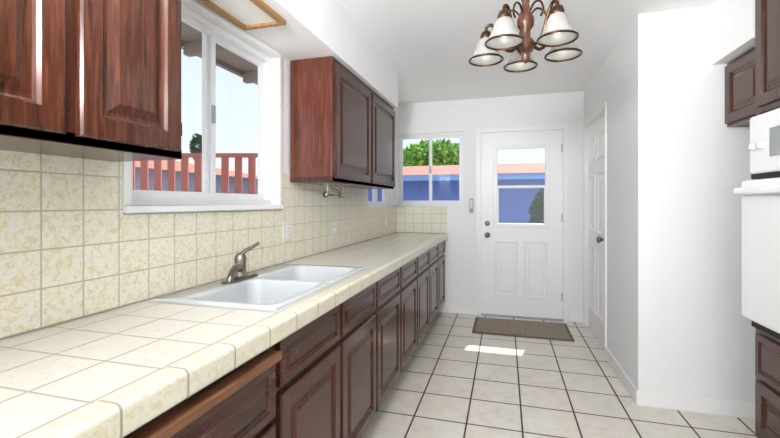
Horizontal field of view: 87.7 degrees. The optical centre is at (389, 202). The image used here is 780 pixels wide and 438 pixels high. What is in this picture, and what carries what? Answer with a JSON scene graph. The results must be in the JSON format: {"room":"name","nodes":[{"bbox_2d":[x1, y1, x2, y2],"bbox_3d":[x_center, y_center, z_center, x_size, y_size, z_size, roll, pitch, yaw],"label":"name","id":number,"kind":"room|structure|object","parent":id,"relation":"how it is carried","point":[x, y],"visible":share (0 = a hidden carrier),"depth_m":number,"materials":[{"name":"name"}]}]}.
{"room":"kitchen","nodes":[
{"label":"kitchen","id":0,"kind":"room"},
{"bbox_2d":[123,0,395,214],"bbox_3d":[-0.977,0.040,1.358,0.120,2.440,7.520,0,0,16],"label":"wall","id":1,"kind":"structure","parent":0,"point":[285,63],"depth_m":2.32,"materials":[{"name":"white paint"}]},
{"bbox_2d":[0,0,181,161],"bbox_3d":[-0.956,-0.494,0.627,0.292,0.718,1.387,0,0,16],"label":"upper cabinet","id":2,"kind":"object","parent":1,"relation":"attached to","point":[84,79],"visible":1,"depth_m":0.98,"materials":[{"name":"brown wood"}]},
{"bbox_2d":[0,150,396,338],"bbox_3d":[-0.641,0.089,2.301,0.011,0.518,5.279,0,0,16],"label":"backsplash","id":3,"kind":"structure","parent":1,"relation":"attached to","point":[69,251],"depth_m":1.33,"materials":[{"name":"tile"}]},
{"bbox_2d":[283,222,291,241],"bbox_3d":[-0.604,0.170,2.395,0.009,0.114,0.100,0,0,16],"label":"wall outlet","id":4,"kind":"object","parent":3,"relation":"attached to","point":[287,226],"visible":1,"depth_m":2.39,"materials":[{"name":"white plastic"}]},
{"bbox_2d":[333,222,336,236],"bbox_3d":[-0.413,0.200,3.058,0.014,0.114,0.070,0,0,16],"label":"light switch","id":5,"kind":"object","parent":3,"relation":"attached to","point":[334,223],"visible":1,"depth_m":3.05,"materials":[{"name":"white plastic"}]},
{"bbox_2d":[131,4,270,205],"bbox_3d":[-0.834,-0.407,1.873,0.064,0.835,0.950,0,0,16],"label":"window","id":6,"kind":"structure","parent":1,"relation":"in","point":[212,34],"depth_m":1.87,"materials":[{"name":"white plastic"}]},
{"bbox_2d":[123,0,283,212],"bbox_3d":[-0.774,-0.409,1.856,0.058,0.888,1.006,0,0,16],"label":"trim","id":7,"kind":"structure","parent":1,"relation":"attached to","point":[127,208],"depth_m":1.89,"materials":[{"name":"white paint"}]},
{"bbox_2d":[181,21,257,84],"bbox_3d":[-1.207,-1.060,2.005,0.665,0.200,9.200,0,0,16],"label":"eave","id":8,"kind":"object","parent":1,"relation":"attached to","point":[191,38],"visible":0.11,"depth_m":2.86,"materials":[{"name":"brown"}]},
{"bbox_2d":[290,56,394,188],"bbox_3d":[-0.272,-0.489,3.042,0.292,0.728,1.357,0,0,16],"label":"upper cabinet","id":9,"kind":"object","parent":1,"relation":"attached to","point":[342,131],"visible":1,"depth_m":2.43,"materials":[{"name":"brown wood"}]},
{"bbox_2d":[314,182,350,197],"bbox_3d":[-0.362,-0.078,2.576,0.140,0.092,0.280,0,0,16],"label":"paper towel holder","id":10,"kind":"object","parent":9,"relation":"attached to","point":[326,194],"visible":1,"depth_m":2.48,"materials":[{"name":"silver metal"}]},
{"bbox_2d":[368,189,388,207],"bbox_3d":[-0.157,-0.362,4.264,0.064,0.815,0.880,0,0,16],"label":"window","id":11,"kind":"structure","parent":1,"relation":"in","point":[374,203],"depth_m":4.36,"materials":[{"name":"white plastic"}]},
{"bbox_2d":[396,91,583,313],"bbox_3d":[1.133,0.040,4.606,2.170,2.440,0.120,0,0,16],"label":"wall","id":12,"kind":"structure","parent":0,"point":[465,115],"depth_m":4.59,"materials":[{"name":"white paint"}]},
{"bbox_2d":[397,207,446,232],"bbox_3d":[0.368,0.195,4.753,0.593,0.306,0.011,0,0,16],"label":"backsplash","id":13,"kind":"structure","parent":12,"relation":"attached to","point":[409,219],"depth_m":4.74,"materials":[{"name":"tile"}]},
{"bbox_2d":[398,132,463,204],"bbox_3d":[0.480,-0.395,4.794,0.780,0.840,0.064,0,0,16],"label":"window","id":14,"kind":"structure","parent":12,"relation":"in","point":[460,135],"depth_m":4.77,"materials":[{"name":"white plastic"}]},
{"bbox_2d":[397,205,465,206],"bbox_3d":[0.477,0.033,4.733,0.811,0.015,0.052,0,0,16],"label":"trim","id":15,"kind":"structure","parent":12,"relation":"attached to","point":[397,205],"depth_m":4.68,"materials":[{"name":"white paint"}]},
{"bbox_2d":[470,199,472,212],"bbox_3d":[0.920,0.030,4.586,0.040,0.160,0.034,0,0,16],"label":"box","id":16,"kind":"object","parent":12,"relation":"attached to","point":[471,200],"visible":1,"depth_m":4.57,"materials":[{"name":"grey plastic"}]},
{"bbox_2d":[447,305,582,322],"bbox_3d":[1.351,1.215,4.474,1.440,0.090,0.014,0,0,16],"label":"baseboard","id":17,"kind":"structure","parent":12,"relation":"attached to","point":[573,317],"depth_m":4.60,"materials":[{"name":"white paint"}]},
{"bbox_2d":[481,129,563,320],"bbox_3d":[1.446,0.235,4.480,0.860,2.050,0.152,0,0,16],"label":"door","id":18,"kind":"structure","parent":12,"relation":"in","point":[522,263],"depth_m":4.47,"materials":[{"name":"white paint"}]},
{"bbox_2d":[476,124,568,321],"bbox_3d":[1.437,0.209,4.450,0.964,2.102,0.014,0,0,16],"label":"trim","id":19,"kind":"structure","parent":12,"relation":"attached to","point":[565,127],"depth_m":4.37,"materials":[{"name":"white paint"}]},
{"bbox_2d":[339,0,716,103],"bbox_3d":[0.572,-1.230,0.919,3.340,0.100,7.520,0,0,16],"label":"ceiling","id":20,"kind":"structure","parent":0,"point":[430,44],"depth_m":2.93,"materials":[{"name":"white paint"}]},
{"bbox_2d":[246,0,397,108],"bbox_3d":[-0.919,-1.018,0.754,0.320,0.325,6.150,0,0,16],"label":"soffit","id":21,"kind":"structure","parent":20,"relation":"attached to","point":[313,28],"depth_m":2.31,"materials":[{"name":"white paint"}]},
{"bbox_2d":[199,0,285,30],"bbox_3d":[-0.682,-0.844,1.627,0.230,0.022,0.640,0,0,16],"label":"recessed light","id":22,"kind":"object","parent":21,"relation":"attached to","point":[246,14],"visible":1,"depth_m":1.80,"materials":[{"name":"brown wood"}]},
{"bbox_2d":[469,0,582,72],"bbox_3d":[0.582,-0.890,1.760,0.480,0.580,0.473,0,0,16],"label":"chandelier","id":23,"kind":"object","parent":20,"relation":"hanging from","point":[558,34],"visible":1,"depth_m":1.71,"materials":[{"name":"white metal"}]},
{"bbox_2d":[712,0,754,64],"bbox_3d":[2.185,-1.002,2.138,0.660,0.355,0.415,0,0,16],"label":"soffit","id":24,"kind":"structure","parent":20,"relation":"attached to","point":[733,21],"depth_m":2.23,"materials":[{"name":"white paint"}]},
{"bbox_2d":[362,312,756,437],"bbox_3d":[0.572,1.310,0.919,3.340,0.100,7.520,0,0,16],"label":"floor","id":25,"kind":"structure","parent":0,"point":[458,382],"depth_m":2.64,"materials":[{"name":"tile"}]},
{"bbox_2d":[123,240,444,437],"bbox_3d":[-0.346,0.835,2.217,0.605,0.851,5.278,0,0,16],"label":"base cabinet","id":26,"kind":"object","parent":25,"relation":"on","point":[330,377],"visible":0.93,"depth_m":1.60,"materials":[{"name":"brown wood"}]},
{"bbox_2d":[0,232,447,437],"bbox_3d":[-0.350,0.376,2.213,0.619,0.065,5.267,0,0,16],"label":"countertop","id":27,"kind":"structure","parent":26,"relation":"on","point":[110,373],"depth_m":0.96,"materials":[{"name":"tile"}]},
{"bbox_2d":[221,242,259,283],"bbox_3d":[-0.653,0.256,1.734,0.127,0.168,0.366,0,0,5],"label":"faucet","id":28,"kind":"object","parent":27,"relation":"on","point":[238,272],"visible":1,"depth_m":1.79,"materials":[{"name":"silver metal"}]},
{"bbox_2d":[153,263,365,310],"bbox_3d":[-0.486,0.451,1.801,0.493,0.219,0.884,0,0,16],"label":"sink","id":29,"kind":"object","parent":27,"relation":"in","point":[276,287],"visible":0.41,"depth_m":1.76,"materials":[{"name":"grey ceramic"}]},
{"bbox_2d":[472,317,574,341],"bbox_3d":[1.309,1.252,4.072,0.920,0.016,0.550,0,0,16],"label":"doormat","id":30,"kind":"object","parent":25,"relation":"on","point":[482,325],"visible":1,"depth_m":4.02,"materials":[{"name":"brown fabric"}]},
{"bbox_2d":[755,0,779,437],"bbox_3d":[2.016,0.042,1.560,0.668,2.437,0.780,0,0,16],"label":"tall cabinet","id":31,"kind":"object","parent":25,"relation":"on","point":[767,12],"visible":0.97,"depth_m":1.90,"materials":[{"name":"brown wood"}]},
{"bbox_2d":[733,108,779,339],"bbox_3d":[1.947,0.092,1.582,0.715,1.025,0.705,0,0,16],"label":"wall oven","id":32,"kind":"object","parent":31,"relation":"in","point":[760,194],"visible":1,"depth_m":1.84,"materials":[{"name":"white metal"}]},
{"bbox_2d":[584,12,659,392],"bbox_3d":[1.855,0.040,3.393,0.120,2.440,1.820,0,0,16],"label":"wall","id":33,"kind":"structure","parent":0,"point":[628,79],"depth_m":2.59,"materials":[{"name":"white paint"}]},
{"bbox_2d":[586,111,603,346],"bbox_3d":[1.907,0.240,3.763,0.122,2.040,0.840,0,0,16],"label":"door","id":34,"kind":"structure","parent":33,"relation":"in","point":[594,130],"depth_m":3.81,"materials":[{"name":"white paint"}]},
{"bbox_2d":[584,101,606,355],"bbox_3d":[1.891,0.214,3.767,0.014,2.092,0.944,0,0,16],"label":"trim","id":35,"kind":"structure","parent":33,"relation":"attached to","point":[603,106],"depth_m":3.33,"materials":[{"name":"white paint"}]},
{"bbox_2d":[583,314,637,403],"bbox_3d":[1.788,1.215,3.404,0.014,0.090,1.806,0,0,16],"label":"baseboard","id":36,"kind":"structure","parent":33,"relation":"attached to","point":[627,383],"depth_m":2.85,"materials":[{"name":"white paint"}]},
{"bbox_2d":[660,6,755,403],"bbox_3d":[2.186,0.040,2.416,1.050,2.440,0.120,0,0,16],"label":"wall","id":37,"kind":"structure","parent":0,"point":[707,345],"depth_m":2.44,"materials":[{"name":"white paint"}]},
{"bbox_2d":[636,391,754,419],"bbox_3d":[2.046,1.215,2.386,1.064,0.090,0.014,0,0,16],"label":"baseboard","id":38,"kind":"structure","parent":37,"relation":"attached to","point":[648,399],"depth_m":2.44,"materials":[{"name":"white paint"}]},
{"bbox_2d":[725,47,755,126],"bbox_3d":[2.212,-0.636,2.130,0.603,0.373,0.414,0,0,16],"label":"upper cabinet","id":39,"kind":"object","parent":37,"relation":"attached to","point":[740,107],"visible":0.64,"depth_m":2.24,"materials":[{"name":"brown wood"}]},
{"label":"outside","id":40,"kind":"structure","parent":0,"visible":0},
{"bbox_3d":[2.725,1.445,9.621,60.000,0.130,60.000,0,0,16],"label":"ground","id":41,"kind":"structure","parent":40,"visible":0},
{"bbox_2d":[133,153,257,193],"bbox_3d":[-3.428,0.385,4.988,4.870,1.990,0.050,0,0,0],"label":"picket fence","id":42,"kind":"object","parent":41,"relation":"on","point":[144,165],"visible":0.06,"depth_m":4.98,"materials":[{"name":"red paint"}]},
{"bbox_2d":[189,133,201,158],"bbox_3d":[-7.729,-0.720,16.343,0.687,4.207,0.651,0,0,-28],"label":"leafy tree","id":43,"kind":"object","parent":41,"relation":"on","point":[195,140],"visible":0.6,"depth_m":16.17,"materials":[{"name":"green plant"}]},
{"bbox_2d":[135,160,257,193],"bbox_3d":[-7.746,-0.055,11.548,7.600,2.870,6.800,0,0,16],"label":"neighboring house","id":44,"kind":"structure","parent":41,"relation":"on","point":[164,162],"depth_m":9.66,"materials":[{"name":"blue paint"}]},
{"bbox_2d":[403,138,458,165],"bbox_3d":[1.629,-0.498,14.903,3.200,3.763,1.842,0,0,16],"label":"leafy tree","id":45,"kind":"object","parent":41,"relation":"on","point":[444,152],"visible":0.37,"depth_m":14.43,"materials":[{"name":"green plant"}]},
{"bbox_2d":[368,163,544,222],"bbox_3d":[2.587,0.170,10.783,9.300,2.420,5.040,0,0,16],"label":"neighboring building","id":46,"kind":"structure","parent":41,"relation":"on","point":[513,202],"depth_m":8.74,"materials":[{"name":"blue paint"}]},
{"bbox_2d":[527,188,543,223],"bbox_3d":[2.660,0.541,7.157,0.496,1.697,0.677,0,0,16],"label":"shrub","id":47,"kind":"object","parent":41,"relation":"on","point":[537,204],"visible":0.27,"depth_m":7.03,"materials":[{"name":"green plant"}]}
]}

